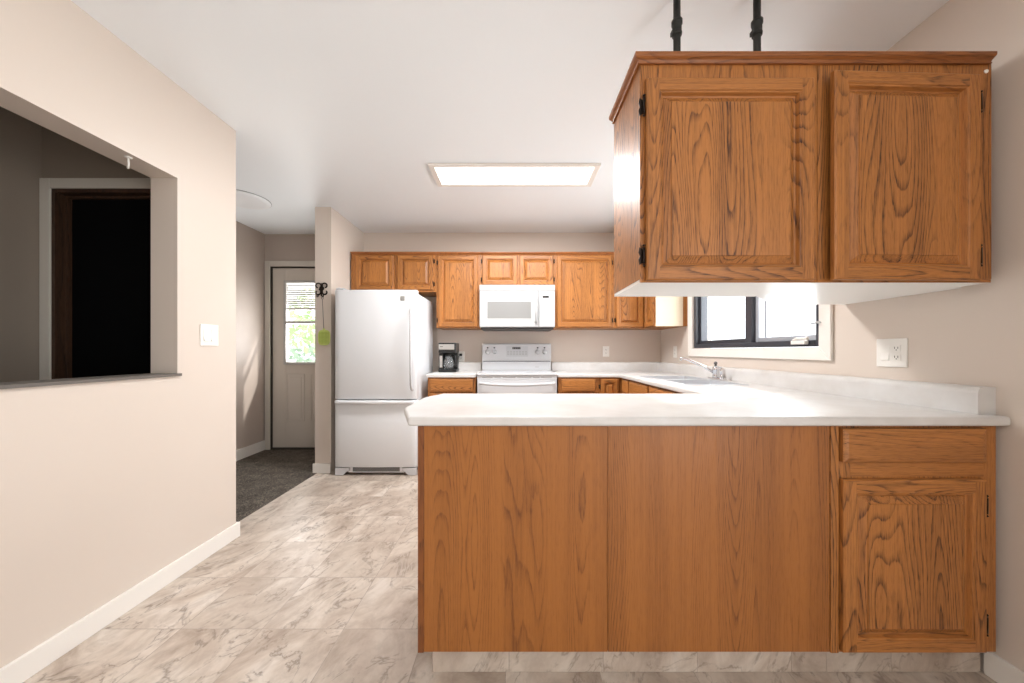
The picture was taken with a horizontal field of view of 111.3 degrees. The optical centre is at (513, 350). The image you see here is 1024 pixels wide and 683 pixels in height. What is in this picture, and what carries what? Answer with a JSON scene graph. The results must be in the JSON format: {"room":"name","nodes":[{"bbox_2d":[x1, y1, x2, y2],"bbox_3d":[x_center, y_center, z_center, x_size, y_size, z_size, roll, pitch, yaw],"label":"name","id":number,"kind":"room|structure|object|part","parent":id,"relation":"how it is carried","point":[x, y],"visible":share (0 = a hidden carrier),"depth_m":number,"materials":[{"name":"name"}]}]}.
{"room":"kitchen","nodes":[
{"label":"kitchen","id":0,"kind":"room"},
{"bbox_2d":[0,106,41,381],"bbox_3d":[-2.705,-0.103,-0.520,0.120,2.483,4.960,0,0,0],"label":"wall","id":1,"kind":"structure","parent":0,"point":[20,137],"depth_m":1.87,"materials":[{"name":"beige paint"}]},
{"bbox_2d":[42,126,149,177],"bbox_3d":[-2.413,-0.103,2.010,1.155,2.483,0.100,0,0,0],"label":"wall","id":2,"kind":"structure","parent":0,"point":[62,157],"depth_m":1.96,"materials":[{"name":"beige paint"}]},
{"bbox_2d":[39,178,150,379],"bbox_3d":[-2.239,0.086,1.953,0.805,2.097,0.014,0,0,0],"label":"trim","id":3,"kind":"structure","parent":2,"relation":"attached to","point":[45,184],"depth_m":1.95,"materials":[{"name":"white paint"}]},
{"bbox_2d":[51,189,150,378],"bbox_3d":[-2.228,0.114,2.008,0.715,2.041,0.104,0,0,0],"label":"door","id":4,"kind":"structure","parent":2,"relation":"in","point":[101,238],"depth_m":2.02,"materials":[{"name":"black paint"}]},
{"bbox_2d":[0,0,363,667],"bbox_3d":[-1.780,-0.103,0.565,0.159,2.483,7.130,0,0,0],"label":"wall","id":5,"kind":"structure","parent":0,"point":[104,486],"depth_m":1.57,"materials":[{"name":"beige paint"}]},
{"bbox_2d":[0,373,181,388],"bbox_3d":[-1.768,0.119,0.990,0.159,0.013,1.580,0,0,0],"label":"trim","id":6,"kind":"structure","parent":5,"relation":"attached to","point":[34,383],"depth_m":1.39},
{"bbox_2d":[0,522,239,682],"bbox_3d":[-1.760,1.094,-0.422,0.150,0.088,5.155,0,0,0],"label":"baseboard","id":7,"kind":"structure","parent":5,"relation":"attached to","point":[33,661],"depth_m":1.44,"materials":[{"name":"white paint"}]},
{"bbox_2d":[124,155,132,168],"bbox_3d":[-1.737,-0.846,1.576,0.032,0.055,0.029,0,0,0],"label":"ceiling hook","id":8,"kind":"object","parent":5,"relation":"attached to","point":[125,156],"visible":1,"depth_m":1.57,"materials":[{"name":"white plastic"}]},
{"bbox_2d":[200,324,217,345],"bbox_3d":[-1.694,-0.088,1.950,0.012,0.118,0.115,0,0,0],"label":"light switch","id":9,"kind":"object","parent":5,"relation":"attached to","point":[208,333],"visible":1,"depth_m":1.94,"materials":[{"name":"white plastic"}]},
{"bbox_2d":[315,282,327,296],"bbox_3d":[-1.795,-0.567,3.250,0.117,0.143,0.039,0,0,0],"label":"hook","id":10,"kind":"object","parent":5,"relation":"attached to","point":[321,288],"visible":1,"depth_m":3.26,"materials":[{"name":"black metal"}]},
{"bbox_2d":[318,297,329,344],"bbox_3d":[-1.759,-0.281,3.242,0.112,0.458,0.010,0,0,0],"label":"fly swatter","id":11,"kind":"object","parent":10,"relation":"hanging from","point":[323,335],"visible":1,"depth_m":3.24,"materials":[{"name":"green plastic"}]},
{"bbox_2d":[313,463,330,472],"bbox_3d":[-1.792,1.094,3.263,0.165,0.088,0.015,0,0,0],"label":"baseboard","id":12,"kind":"structure","parent":5,"relation":"attached to","point":[317,467],"depth_m":3.25,"materials":[{"name":"white paint"}]},
{"bbox_2d":[236,221,264,449],"bbox_3d":[-2.930,-0.103,3.110,0.120,2.483,2.100,0,0,0],"label":"wall","id":13,"kind":"structure","parent":0,"point":[250,243],"depth_m":3.81,"materials":[{"name":"beige paint"}]},
{"bbox_2d":[236,440,264,460],"bbox_3d":[-2.862,1.079,3.045,0.015,0.110,1.970,0,0,0],"label":"baseboard","id":14,"kind":"structure","parent":13,"relation":"attached to","point":[252,449],"depth_m":3.79,"materials":[{"name":"white paint"}]},
{"bbox_2d":[265,234,314,260],"bbox_3d":[-2.365,-0.103,4.095,1.011,2.483,0.130,0,0,0],"label":"wall","id":15,"kind":"structure","parent":0,"point":[278,247],"depth_m":4.03,"materials":[{"name":"beige paint"}]},
{"bbox_2d":[265,261,314,449],"bbox_3d":[-2.395,0.050,4.022,0.934,2.168,0.016,0,0,0],"label":"trim","id":16,"kind":"structure","parent":15,"relation":"attached to","point":[268,264],"depth_m":4.01,"materials":[{"name":"white paint"}]},
{"bbox_2d":[270,267,314,448],"bbox_3d":[-2.395,0.080,4.055,0.834,2.108,0.130,0,0,0],"label":"door","id":17,"kind":"structure","parent":15,"relation":"in","point":[292,384],"depth_m":4.06,"materials":[{"name":"paint"}]},
{"bbox_2d":[287,285,314,309],"bbox_3d":[-2.395,-0.622,4.070,0.476,0.289,0.016,0,0,0],"label":"blind","id":18,"kind":"object","parent":17,"relation":"attached to","point":[290,306],"depth_m":4.07,"materials":[{"name":"white plastic"}]},
{"bbox_2d":[71,0,948,233],"bbox_3d":[-0.635,-1.395,0.550,4.930,0.100,7.500,0,0,0],"label":"ceiling","id":19,"kind":"structure","parent":0,"point":[345,106],"depth_m":1.73,"materials":[{"name":"white paint"}]},
{"bbox_2d":[236,189,271,209],"bbox_3d":[-2.400,-1.335,3.100,0.420,0.018,0.420,0,0,0],"label":"ceiling light","id":20,"kind":"object","parent":19,"relation":"in","point":[244,199],"visible":0.62,"depth_m":3.11,"materials":[{"name":"white glass"}]},
{"bbox_2d":[428,163,600,186],"bbox_3d":[0.004,-1.336,2.665,1.237,0.018,0.330,0,0,0],"label":"recessed light","id":21,"kind":"object","parent":19,"relation":"in","point":[444,174],"visible":1,"depth_m":2.65,"materials":[{"name":"glowing translucent plastic diffuser"},{"name":"white painted frame"}]},
{"bbox_2d":[435,167,593,183],"bbox_3d":[0.004,-1.340,2.665,1.157,0.010,0.270,0,0,0],"label":"diffuser","id":22,"kind":"object","parent":21,"relation":"attached to","point":[444,175],"depth_m":2.66,"materials":[{"name":"white plastic"}]},
{"bbox_2d":[670,0,682,50],"bbox_3d":[0.605,-1.175,1.300,0.068,0.339,0.068,0,0,0],"label":"ceiling pipe","id":23,"kind":"object","parent":19,"relation":"attached to","point":[676,24],"visible":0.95,"depth_m":1.29,"materials":[{"name":"black metal"}]},
{"bbox_2d":[609,51,996,296],"bbox_3d":[1.014,-0.620,1.339,1.212,0.771,0.332,0,0,0],"label":"upper cabinet","id":24,"kind":"object","parent":23,"relation":"hanging from","point":[715,152],"visible":1,"depth_m":1.18,"materials":[{"name":"brown wood"}]},
{"bbox_3d":[0.419,-0.990,1.339,0.022,0.029,0.332,0,0,0],"label":"crown moulding","id":25,"kind":"part","parent":24,"relation":"part of","materials":[{"name":"brown wood"}]},
{"bbox_3d":[0.733,-0.240,1.352,0.602,0.012,0.306,0,0,0],"label":"panel","id":26,"kind":"part","parent":24,"relation":"part of","materials":[{"name":"white plastic"}]},
{"bbox_3d":[0.732,-0.240,1.197,0.604,0.012,0.004,0,0,0],"label":"rail","id":27,"kind":"part","parent":24,"relation":"part of","materials":[{"name":"brown wood"}]},
{"bbox_3d":[0.730,-0.580,1.185,0.565,0.683,0.019,0,0,0],"label":"door","id":28,"kind":"part","parent":24,"relation":"part of","materials":[{"name":"brown wood"}]},
{"bbox_3d":[1.014,-0.990,1.184,1.212,0.029,0.022,0,0,0],"label":"crown moulding","id":29,"kind":"part","parent":24,"relation":"part of","materials":[{"name":"brown wood"}]},
{"bbox_2d":[750,0,762,50],"bbox_3d":[0.903,-1.175,1.300,0.068,0.339,0.068,0,0,0],"label":"ceiling pipe","id":30,"kind":"object","parent":19,"relation":"attached to","point":[756,33],"visible":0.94,"depth_m":1.29,"materials":[{"name":"black metal"}]},
{"bbox_2d":[23,449,996,682],"bbox_3d":[-0.635,1.186,0.550,4.930,0.104,7.500,0,0,0],"label":"floor","id":31,"kind":"structure","parent":0,"point":[318,583],"depth_m":1.52,"materials":[{"name":"stone"}]},
{"bbox_2d":[334,287,432,474],"bbox_3d":[-1.265,0.277,3.490,0.750,1.721,0.740,0,0,0],"label":"refrigerator","id":32,"kind":"object","parent":31,"relation":"on","point":[384,338],"visible":0.97,"depth_m":3.19,"materials":[{"name":"white metal"}]},
{"bbox_3d":[-1.265,0.466,3.179,0.726,0.028,0.052,0,0,0],"label":"handle","id":33,"kind":"part","parent":32,"relation":"part of","materials":[{"name":"white plastic"}]},
{"bbox_3d":[-1.265,0.755,3.225,0.750,0.610,0.080,0,0,0],"label":"freezer drawer","id":34,"kind":"part","parent":32,"relation":"part of","materials":[{"name":"white metal"}]},
{"bbox_3d":[-1.265,-0.059,3.225,0.750,0.998,0.080,0,0,0],"label":"door","id":35,"kind":"part","parent":32,"relation":"part of","materials":[{"name":"white metal"}]},
{"bbox_3d":[-0.925,-0.027,3.157,0.022,0.786,0.074,0,0,0],"label":"handle","id":36,"kind":"part","parent":32,"relation":"part of","materials":[{"name":"white plastic"}]},
{"bbox_2d":[428,377,476,396],"bbox_3d":[-0.597,0.696,3.657,0.460,0.882,0.644,0,0,0],"label":"base cabinet","id":37,"kind":"object","parent":31,"relation":"on","point":[436,386],"visible":0.12,"depth_m":3.33,"materials":[{"name":"brown wood"}]},
{"bbox_3d":[-0.599,0.328,3.345,0.413,0.124,0.019,0,0,0],"label":"drawer","id":38,"kind":"part","parent":37,"relation":"part of","materials":[{"name":"brown wood"}]},
{"bbox_3d":[-0.599,0.712,3.345,0.413,0.613,0.019,0,0,0],"label":"door","id":39,"kind":"part","parent":37,"relation":"part of","materials":[{"name":"brown wood"}]},
{"bbox_2d":[426,362,481,377],"bbox_3d":[-0.601,0.189,3.655,0.468,0.128,0.649,0,0,0],"label":"countertop","id":40,"kind":"structure","parent":37,"relation":"on","point":[466,369],"depth_m":3.60,"materials":[{"name":"white laminate"}]},
{"bbox_2d":[438,343,458,371],"bbox_3d":[-0.690,0.068,3.722,0.190,0.305,0.215,0,0,0],"label":"coffee maker","id":41,"kind":"object","parent":40,"relation":"on","point":[448,352],"visible":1,"depth_m":3.64,"materials":[{"name":"black plastic"}]},
{"bbox_3d":[-0.698,-0.043,3.617,0.159,0.055,0.005,0,0,0],"label":"panel","id":42,"kind":"part","parent":41,"relation":"part of","materials":[{"name":"silver metal"}]},
{"bbox_3d":[-0.693,0.105,3.788,0.175,0.170,0.085,0,0,0],"label":"water tank","id":43,"kind":"part","parent":41,"relation":"part of","materials":[{"name":"black plastic"}]},
{"bbox_2d":[477,344,556,393],"bbox_3d":[0.029,0.527,3.583,0.762,1.219,0.693,0,0,0],"label":"range","id":44,"kind":"object","parent":31,"relation":"on","point":[506,368],"visible":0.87,"depth_m":3.78,"materials":[{"name":"white metal"}]},
{"bbox_3d":[0.029,0.253,3.326,0.754,0.038,0.036,0,0,0],"label":"vent trim","id":45,"kind":"part","parent":44,"relation":"part of","materials":[{"name":"white metal"}]},
{"bbox_3d":[0.029,0.557,3.321,0.750,0.562,0.045,0,0,0],"label":"oven door","id":46,"kind":"part","parent":44,"relation":"part of","materials":[{"name":"white metal"}]},
{"bbox_3d":[0.029,0.310,3.270,0.718,0.040,0.067,0,0,0],"label":"handle","id":47,"kind":"part","parent":44,"relation":"part of","materials":[{"name":"white metal"}]},
{"bbox_2d":[477,370,556,375],"bbox_3d":[0.029,0.222,3.587,0.762,0.020,0.575,0,0,0],"label":"cooktop","id":48,"kind":"object","parent":44,"relation":"in","point":[484,372],"depth_m":3.31,"materials":[{"name":"white metal"}]},
{"bbox_3d":[0.035,0.005,3.875,0.240,0.115,0.005,0,0,0],"label":"control panel","id":49,"kind":"part","parent":44,"relation":"part of","materials":[{"name":"grey plastic"}]},
{"bbox_2d":[557,377,621,393],"bbox_3d":[0.737,0.696,3.657,0.626,0.882,0.644,0,0,0],"label":"base cabinet","id":50,"kind":"object","parent":31,"relation":"on","point":[564,385],"visible":0.28,"depth_m":3.34,"materials":[{"name":"brown wood"}]},
{"bbox_3d":[0.615,0.328,3.345,0.326,0.124,0.019,0,0,0],"label":"drawer","id":51,"kind":"part","parent":50,"relation":"part of","materials":[{"name":"brown wood"}]},
{"bbox_3d":[0.615,0.712,3.345,0.326,0.613,0.019,0,0,0],"label":"door","id":52,"kind":"part","parent":50,"relation":"part of","materials":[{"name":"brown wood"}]},
{"bbox_3d":[0.915,0.643,3.345,0.170,0.750,0.019,0,0,0],"label":"door","id":53,"kind":"part","parent":50,"relation":"part of","materials":[{"name":"brown wood"}]},
{"bbox_2d":[418,426,838,671],"bbox_3d":[0.389,0.696,1.496,1.434,0.882,0.609,0,0,0],"label":"base cabinet","id":54,"kind":"object","parent":31,"relation":"on","point":[541,548],"visible":0.83,"depth_m":1.20,"materials":[{"name":"brown wood"}]},
{"bbox_3d":[0.006,0.641,1.198,0.626,0.772,0.006,0,0,0],"label":"panel","id":55,"kind":"part","parent":54,"relation":"part of","materials":[{"name":"brown wood"}]},
{"bbox_3d":[0.699,0.641,1.198,0.756,0.772,0.006,0,0,0],"label":"panel","id":56,"kind":"part","parent":54,"relation":"part of","materials":[{"name":"brown wood"}]},
{"bbox_2d":[622,378,682,393],"bbox_3d":[1.339,0.696,2.579,0.657,0.882,1.507,0,0,0],"label":"base cabinet","id":57,"kind":"object","parent":31,"relation":"on","point":[628,386],"visible":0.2,"depth_m":2.79,"materials":[{"name":"brown wood"}]},
{"bbox_3d":[1.020,0.328,3.205,0.019,0.124,0.170,0,0,0],"label":"drawer","id":58,"kind":"part","parent":57,"relation":"part of","materials":[{"name":"brown wood"}]},
{"bbox_3d":[1.020,0.328,2.875,0.019,0.124,0.420,0,0,0],"label":"drawer","id":59,"kind":"part","parent":57,"relation":"part of","materials":[{"name":"brown wood"}]},
{"bbox_3d":[1.020,0.328,2.425,0.019,0.124,0.420,0,0,0],"label":"drawer","id":60,"kind":"part","parent":57,"relation":"part of","materials":[{"name":"brown wood"}]},
{"bbox_2d":[826,426,995,671],"bbox_3d":[1.380,0.696,1.488,0.544,0.882,0.625,0,0,0],"label":"base cabinet","id":61,"kind":"object","parent":31,"relation":"on","point":[917,504],"visible":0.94,"depth_m":1.18,"materials":[{"name":"brown wood"}]},
{"bbox_2d":[404,362,1010,425],"bbox_3d":[0.620,0.189,2.575,2.099,0.128,2.807,0,0,0],"label":"countertop","id":62,"kind":"structure","parent":61,"relation":"on","point":[770,398],"depth_m":1.37,"materials":[{"name":"white laminate"}]},
{"bbox_2d":[640,376,748,384],"bbox_3d":[1.298,0.306,2.650,0.424,0.183,0.808,0,0,0],"label":"sink","id":63,"kind":"object","parent":62,"relation":"in","point":[681,380],"visible":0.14,"depth_m":2.63,"materials":[{"name":"silver metal"}]},
{"bbox_2d":[680,357,726,379],"bbox_3d":[1.483,0.132,2.720,0.160,0.165,0.330,0,0,-44],"label":"faucet","id":64,"kind":"object","parent":62,"relation":"on","point":[715,370],"visible":1,"depth_m":2.67,"materials":[{"name":"silver metal"}]},
{"bbox_3d":[1.423,0.110,2.732,0.240,0.121,0.022,0,0,27],"label":"spout","id":65,"kind":"part","parent":64,"relation":"part of","materials":[{"name":"silver metal"}]},
{"bbox_3d":[1.542,0.208,2.660,0.042,0.012,0.200,0,0,0],"label":"plate","id":66,"kind":"part","parent":64,"relation":"part of","materials":[{"name":"silver metal"}]},
{"bbox_3d":[1.351,0.319,1.185,0.483,0.114,0.019,0,0,0],"label":"drawer","id":67,"kind":"part","parent":61,"relation":"part of","materials":[{"name":"brown wood"}]},
{"bbox_3d":[1.351,0.726,1.185,0.483,0.583,0.019,0,0,0],"label":"door","id":68,"kind":"part","parent":61,"relation":"part of","materials":[{"name":"brown wood"}]},
{"bbox_3d":[1.375,0.404,1.197,0.456,0.046,0.004,0,0,0],"label":"rail","id":69,"kind":"part","parent":61,"relation":"part of","materials":[{"name":"brown wood"}]},
{"bbox_2d":[364,233,660,371],"bbox_3d":[-0.019,-0.103,4.055,3.379,2.483,0.150,0,0,0],"label":"wall","id":70,"kind":"structure","parent":0,"point":[566,345],"depth_m":3.98,"materials":[{"name":"beige paint"}]},
{"bbox_2d":[350,252,435,296],"bbox_3d":[-1.251,-0.822,3.800,0.887,0.412,0.359,0,0,0],"label":"upper cabinet","id":71,"kind":"object","parent":70,"relation":"attached to","point":[369,270],"visible":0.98,"depth_m":3.62,"materials":[{"name":"brown wood"}]},
{"bbox_3d":[-1.445,-0.813,3.630,0.390,0.358,0.019,0,0,0],"label":"door","id":72,"kind":"part","parent":71,"relation":"part of","materials":[{"name":"brown wood"}]},
{"bbox_3d":[-1.251,-1.013,3.631,0.887,0.029,0.018,0,0,0],"label":"crown moulding","id":73,"kind":"part","parent":71,"relation":"part of","materials":[{"name":"brown wood"}]},
{"bbox_3d":[-1.024,-0.813,3.630,0.368,0.358,0.019,0,0,0],"label":"door","id":74,"kind":"part","parent":71,"relation":"part of","materials":[{"name":"brown wood"}]},
{"bbox_2d":[436,252,480,329],"bbox_3d":[-0.579,-0.634,3.800,0.455,0.789,0.359,0,0,0],"label":"upper cabinet","id":75,"kind":"object","parent":70,"relation":"attached to","point":[457,273],"visible":0.98,"depth_m":3.62,"materials":[{"name":"brown wood"}]},
{"bbox_3d":[-0.579,-1.013,3.631,0.455,0.029,0.018,0,0,0],"label":"crown moulding","id":76,"kind":"part","parent":75,"relation":"part of","materials":[{"name":"brown wood"}]},
{"bbox_2d":[459,351,464,361],"bbox_3d":[-0.600,0.063,3.975,0.075,0.118,0.008,0,0,0],"label":"wall outlet","id":77,"kind":"object","parent":70,"relation":"attached to","point":[461,358],"visible":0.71,"depth_m":3.97,"materials":[{"name":"white plastic"}]},
{"bbox_2d":[459,362,481,370],"bbox_3d":[-0.601,0.173,3.948,0.468,0.095,0.062,0,0,0],"label":"backsplash","id":78,"kind":"structure","parent":70,"relation":"attached to","point":[463,366],"depth_m":3.92,"materials":[{"name":"white laminate"}]},
{"bbox_2d":[480,252,554,284],"bbox_3d":[0.038,-0.851,3.800,0.775,0.354,0.359,0,0,0],"label":"upper cabinet","id":79,"kind":"object","parent":70,"relation":"attached to","point":[496,268],"visible":0.98,"depth_m":3.62,"materials":[{"name":"brown wood"}]},
{"bbox_3d":[-0.147,-0.838,3.630,0.360,0.308,0.019,0,0,0],"label":"door","id":80,"kind":"part","parent":79,"relation":"part of","materials":[{"name":"brown wood"}]},
{"bbox_2d":[480,285,554,330],"bbox_3d":[0.033,-0.445,3.733,0.762,0.446,0.489,0,0,0],"label":"microwave","id":81,"kind":"object","parent":79,"relation":"attached to","point":[502,307],"visible":1,"depth_m":3.54,"materials":[{"name":"white plastic"}]},
{"bbox_3d":[-0.050,-0.424,3.550,0.597,0.365,0.031,0,0,0],"label":"door","id":82,"kind":"part","parent":81,"relation":"part of","materials":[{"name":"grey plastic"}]},
{"bbox_3d":[0.222,-0.432,3.515,0.022,0.309,0.051,0,0,0],"label":"handle","id":83,"kind":"part","parent":81,"relation":"part of","materials":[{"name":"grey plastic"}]},
{"bbox_3d":[0.333,-0.424,3.550,0.160,0.365,0.031,0,0,0],"label":"control panel","id":84,"kind":"part","parent":81,"relation":"part of","materials":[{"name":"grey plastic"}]},
{"bbox_3d":[0.038,-1.013,3.631,0.775,0.029,0.018,0,0,0],"label":"crown moulding","id":85,"kind":"part","parent":79,"relation":"part of","materials":[{"name":"brown wood"}]},
{"bbox_3d":[0.232,-0.838,3.630,0.347,0.308,0.019,0,0,0],"label":"door","id":86,"kind":"part","parent":79,"relation":"part of","materials":[{"name":"brown wood"}]},
{"bbox_2d":[553,252,613,329],"bbox_3d":[0.733,-0.634,3.800,0.612,0.789,0.359,0,0,0],"label":"upper cabinet","id":87,"kind":"object","parent":70,"relation":"attached to","point":[584,281],"visible":0.97,"depth_m":3.62,"materials":[{"name":"brown wood"}]},
{"bbox_3d":[0.733,-1.013,3.631,0.612,0.029,0.018,0,0,0],"label":"crown moulding","id":88,"kind":"part","parent":87,"relation":"part of","materials":[{"name":"brown wood"}]},
{"bbox_2d":[551,362,657,370],"bbox_3d":[1.046,0.173,3.948,1.245,0.095,0.062,0,0,0],"label":"backsplash","id":89,"kind":"structure","parent":70,"relation":"attached to","point":[555,366],"depth_m":3.92,"materials":[{"name":"white laminate"}]},
{"bbox_2d":[603,346,608,356],"bbox_3d":[1.045,0.005,3.975,0.075,0.118,0.008,0,0,0],"label":"wall outlet","id":90,"kind":"object","parent":70,"relation":"attached to","point":[605,348],"visible":1,"depth_m":3.97,"materials":[{"name":"white plastic"}]},
{"bbox_2d":[607,297,643,329],"bbox_3d":[1.199,-0.634,3.800,0.316,0.789,0.359,0,0,0],"label":"upper cabinet","id":91,"kind":"object","parent":70,"relation":"attached to","point":[628,311],"visible":0.38,"depth_m":3.62,"materials":[{"name":"brown wood"}]},
{"bbox_3d":[1.201,-0.619,3.630,0.281,0.738,0.019,0,0,0],"label":"door","id":92,"kind":"part","parent":91,"relation":"part of","materials":[{"name":"brown wood"}]},
{"bbox_2d":[661,0,1023,671],"bbox_3d":[1.750,-0.103,0.565,0.160,2.483,7.130,0,0,0],"label":"wall","id":93,"kind":"structure","parent":0,"point":[973,335],"depth_m":1.22,"materials":[{"name":"beige paint"}]},
{"bbox_2d":[636,297,686,329],"bbox_3d":[1.508,-0.634,3.667,0.323,0.789,0.624,0,0,0],"label":"upper cabinet","id":94,"kind":"object","parent":93,"relation":"attached to","point":[660,313],"visible":0.33,"depth_m":3.37,"materials":[{"name":"brown wood"}]},
{"bbox_3d":[1.356,-0.615,3.507,0.019,0.739,0.235,0,0,0],"label":"door","id":95,"kind":"part","parent":94,"relation":"part of","materials":[{"name":"brown wood"}]},
{"bbox_3d":[1.497,-0.623,3.373,0.262,0.768,0.004,0,0,0],"label":"panel","id":96,"kind":"part","parent":94,"relation":"part of","materials":[{"name":"beige plastic"}]},
{"bbox_2d":[673,346,676,357],"bbox_3d":[1.665,0.010,3.620,0.008,0.118,0.075,0,0,0],"label":"wall outlet","id":97,"kind":"object","parent":93,"relation":"attached to","point":[674,347],"visible":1,"depth_m":3.62,"materials":[{"name":"white plastic"}]},
{"bbox_2d":[688,296,832,360],"bbox_3d":[1.704,-0.472,2.578,0.151,1.044,1.499,0,0,0],"label":"window","id":98,"kind":"structure","parent":93,"relation":"in","point":[819,346],"depth_m":2.44,"materials":[{"name":"white paint"}]},
{"bbox_3d":[1.722,-0.472,2.870,0.045,0.820,0.679,0,0,0],"label":"sash","id":99,"kind":"part","parent":98,"relation":"part of","materials":[{"name":"grey"}]},
{"bbox_3d":[1.726,-0.472,2.578,0.109,0.892,1.347,0,0,0],"label":"frame","id":100,"kind":"part","parent":98,"relation":"part of","materials":[{"name":"grey metal"}]},
{"bbox_3d":[1.722,-0.472,2.202,0.045,0.820,0.524,0,0,0],"label":"sash","id":101,"kind":"part","parent":98,"relation":"part of","materials":[{"name":"grey"}]},
{"bbox_2d":[658,362,995,414],"bbox_3d":[1.638,0.173,2.565,0.062,0.095,2.706,0,0,0],"label":"backsplash","id":102,"kind":"structure","parent":93,"relation":"attached to","point":[979,400],"depth_m":1.57,"materials":[{"name":"white laminate"}]},
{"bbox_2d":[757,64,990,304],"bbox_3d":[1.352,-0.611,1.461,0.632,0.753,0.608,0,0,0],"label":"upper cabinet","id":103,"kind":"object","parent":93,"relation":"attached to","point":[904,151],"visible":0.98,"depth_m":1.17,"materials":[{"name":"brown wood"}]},
{"bbox_3d":[1.353,-0.240,1.482,0.629,0.012,0.566,0,0,0],"label":"panel","id":104,"kind":"part","parent":103,"relation":"part of","materials":[{"name":"white plastic"}]},
{"bbox_3d":[1.332,-0.240,1.197,0.592,0.012,0.004,0,0,0],"label":"rail","id":105,"kind":"part","parent":103,"relation":"part of","materials":[{"name":"brown wood"}]},
{"bbox_3d":[1.318,-0.586,1.176,0.509,0.695,0.019,0,0,-2],"label":"door","id":106,"kind":"part","parent":103,"relation":"part of","materials":[{"name":"brown wood"}]},
{"bbox_2d":[877,338,907,367],"bbox_3d":[1.664,0.008,1.545,0.012,0.125,0.125,0,0,0],"label":"wall outlet","id":107,"kind":"object","parent":93,"relation":"attached to","point":[890,352],"visible":1,"depth_m":1.54,"materials":[{"name":"white plastic"}]},
{"bbox_2d":[892,345,900,350],"bbox_3d":[1.663,-0.011,1.522,0.003,0.027,0.032,0,0,0],"label":"socket","id":108,"kind":"object","parent":107,"relation":"attached to","point":[894,347],"depth_m":1.52,"materials":[{"name":"white plastic"}]},
{"bbox_2d":[892,354,900,360],"bbox_3d":[1.663,0.028,1.522,0.003,0.027,0.032,0,0,0],"label":"socket","id":109,"kind":"object","parent":107,"relation":"attached to","point":[895,357],"depth_m":1.52,"materials":[{"name":"white plastic"}]},
{"bbox_2d":[984,652,1023,682],"bbox_3d":[1.663,1.094,0.453,0.014,0.088,1.566,0,0,0],"label":"baseboard","id":110,"kind":"structure","parent":93,"relation":"attached to","point":[998,669],"depth_m":1.19,"materials":[{"name":"white paint"}]},
{"label":"outside","id":111,"kind":"structure","parent":0,"visible":0},
{"bbox_3d":[0.000,1.348,10.000,60.000,0.180,60.000,0,0,0],"label":"ground","id":112,"kind":"structure","parent":111,"visible":0},
{"bbox_2d":[288,289,314,354],"bbox_3d":[-3.675,-0.011,6.601,1.752,2.297,1.411,0,0,0],"label":"shrub","id":113,"kind":"object","parent":112,"relation":"on","point":[303,327],"visible":0.2,"depth_m":6.37,"materials":[{"name":"green plant"}]},
{"bbox_2d":[288,335,314,361],"bbox_3d":[-4.480,0.425,7.214,1.530,1.547,1.228,0,0,0],"label":"shrub","id":114,"kind":"object","parent":112,"relation":"on","point":[296,356],"visible":0.06,"depth_m":7.14,"materials":[{"name":"green plant"}]}
]}

